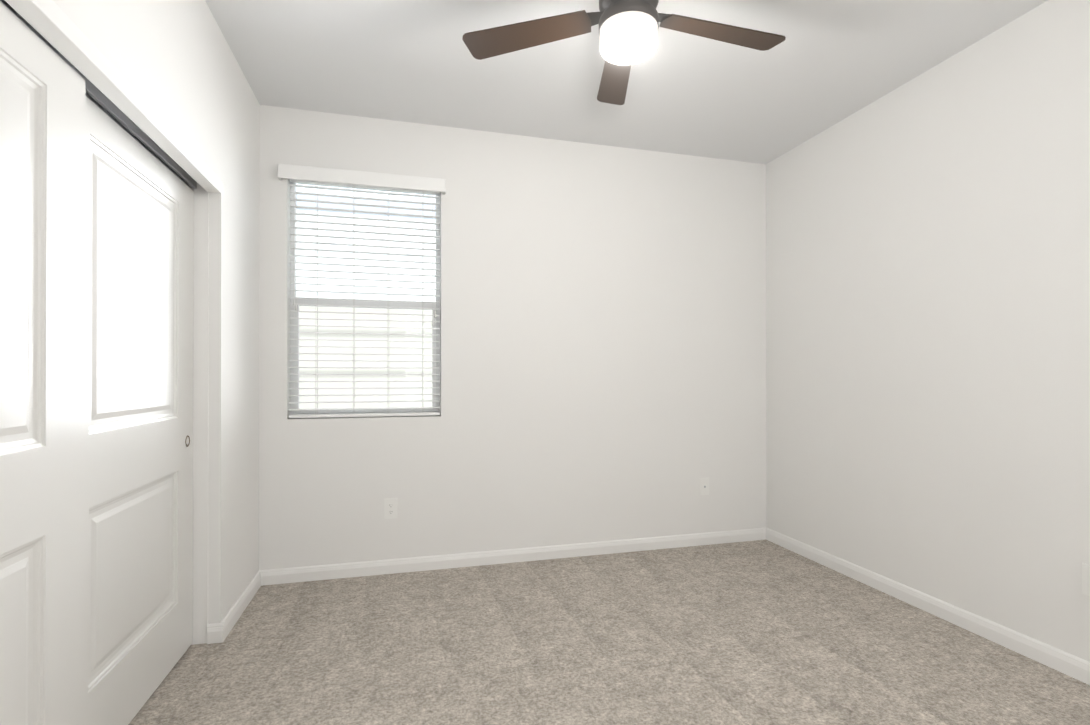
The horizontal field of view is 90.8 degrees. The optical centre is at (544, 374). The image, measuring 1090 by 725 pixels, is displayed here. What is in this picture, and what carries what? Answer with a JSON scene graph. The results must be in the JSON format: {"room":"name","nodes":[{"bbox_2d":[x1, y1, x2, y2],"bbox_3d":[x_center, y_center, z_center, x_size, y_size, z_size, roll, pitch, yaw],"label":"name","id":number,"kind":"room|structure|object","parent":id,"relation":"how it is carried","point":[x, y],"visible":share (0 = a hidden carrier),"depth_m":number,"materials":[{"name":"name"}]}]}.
{"room":"empty bedroom","nodes":[
{"label":"empty bedroom","id":0,"kind":"room"},
{"bbox_2d":[53,0,259,623],"bbox_3d":[-1.179,-0.175,1.051,0.165,2.740,4.120,0,0,-15],"label":"wall","id":1,"kind":"structure","parent":0,"point":[174,63],"depth_m":2.41,"materials":[{"name":"white paint"}]},
{"bbox_2d":[5,0,221,192],"bbox_3d":[-1.232,-0.841,1.474,0.058,0.052,1.936,0,0,-15],"label":"trim","id":2,"kind":"structure","parent":1,"relation":"attached to","point":[54,25],"depth_m":1.51,"materials":[{"name":"white paint"}]},
{"bbox_2d":[185,181,208,644],"bbox_3d":[-1.311,0.164,1.450,0.115,2.064,1.937,0,0,-15],"label":"door frame","id":3,"kind":"structure","parent":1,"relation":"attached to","point":[200,404],"depth_m":2.39,"materials":[{"name":"white paint"}]},
{"bbox_2d":[0,1,84,724],"bbox_3d":[-1.163,0.184,1.004,0.037,1.998,0.986,0,0,-15],"label":"sliding door","id":4,"kind":"structure","parent":3,"relation":"hanging from","point":[42,270],"depth_m":1.31,"materials":[{"name":"white paint"}]},
{"bbox_2d":[0,0,196,188],"bbox_3d":[-1.306,-0.845,1.454,0.085,0.038,1.929,0,0,-15],"label":"track rail","id":5,"kind":"object","parent":3,"relation":"attached to","point":[105,104],"visible":0.35,"depth_m":1.78,"materials":[{"name":"silver metal"}]},
{"bbox_2d":[84,95,193,724],"bbox_3d":[-1.447,0.187,1.898,0.037,1.998,0.986,0,0,-15],"label":"sliding door","id":6,"kind":"structure","parent":3,"relation":"hanging from","point":[138,460],"depth_m":1.87,"materials":[{"name":"white paint"}]},
{"bbox_2d":[207,570,262,643],"bbox_3d":[-1.541,1.159,2.718,0.034,0.083,0.665,0,0,-15],"label":"baseboard","id":7,"kind":"structure","parent":1,"relation":"attached to","point":[216,632],"depth_m":2.56,"materials":[{"name":"white paint"}]},
{"bbox_2d":[259,105,765,569],"bbox_3d":[-0.036,-0.167,3.559,3.665,2.740,0.140,0,0,-15],"label":"wall","id":8,"kind":"structure","parent":0,"point":[602,342],"depth_m":3.49,"materials":[{"name":"white paint"}]},
{"bbox_2d":[278,163,445,417],"bbox_3d":[-1.084,-0.466,3.252,0.940,1.456,0.187,0,0,-15],"label":"window blind","id":9,"kind":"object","parent":8,"relation":"in","point":[330,178],"depth_m":3.25,"materials":[{"name":"white plastic"}]},
{"bbox_2d":[384,498,397,518],"bbox_3d":[-0.930,0.812,3.241,0.076,0.122,0.009,0,0,-15],"label":"electrical outlet","id":10,"kind":"object","parent":8,"relation":"attached to","point":[390,507],"visible":1,"depth_m":3.24,"materials":[{"name":"white plastic"}]},
{"bbox_2d":[263,528,766,584],"bbox_3d":[-0.014,1.161,3.482,3.340,0.083,0.014,0,0,-15],"label":"baseboard","id":11,"kind":"structure","parent":8,"relation":"attached to","point":[413,564],"depth_m":3.40,"materials":[{"name":"white paint"}]},
{"bbox_2d":[699,478,708,494],"bbox_3d":[1.127,0.794,3.786,0.076,0.122,0.015,0,0,-15],"label":"outlet","id":12,"kind":"object","parent":8,"relation":"attached to","point":[704,486],"visible":1,"depth_m":3.79,"materials":[{"name":"white plastic"}]},
{"bbox_2d":[128,540,1089,724],"bbox_3d":[0.132,1.246,1.468,4.415,0.100,4.260,0,0,-15],"label":"floor","id":13,"kind":"structure","parent":0,"point":[761,632],"depth_m":2.29,"materials":[{"name":"carpet"}]},
{"bbox_2d":[205,0,1047,163],"bbox_3d":[0.072,-1.603,1.461,4.540,0.120,4.260,0,0,-15],"label":"ceiling","id":14,"kind":"structure","parent":0,"point":[825,65],"depth_m":2.69,"materials":[{"name":"white paint"}]},
{"bbox_2d":[462,0,785,104],"bbox_3d":[0.351,-1.371,2.017,1.245,0.342,1.293,0,0,-15],"label":"fan","id":15,"kind":"object","parent":14,"relation":"hanging from","point":[628,32],"visible":1,"depth_m":2.08,"materials":[{"name":"brown wood"}]},
{"bbox_2d":[766,0,1089,661],"bbox_3d":[2.216,-0.172,1.955,0.140,2.740,4.120,0,0,-15],"label":"wall","id":16,"kind":"structure","parent":0,"point":[927,332],"depth_m":2.60,"materials":[{"name":"white paint"}]},
{"bbox_2d":[767,528,1089,684],"bbox_3d":[2.123,1.157,1.999,0.014,0.083,3.980,0,0,-15],"label":"baseboard","id":17,"kind":"structure","parent":16,"relation":"attached to","point":[1072,666],"depth_m":2.58,"materials":[{"name":"white paint"}]},
{"label":"outside","id":18,"kind":"structure","parent":0,"visible":0},
{"bbox_2d":[296,184,435,408],"bbox_3d":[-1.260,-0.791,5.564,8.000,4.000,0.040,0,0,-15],"label":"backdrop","id":19,"kind":"structure","parent":18,"point":[362,316],"depth_m":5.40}
]}

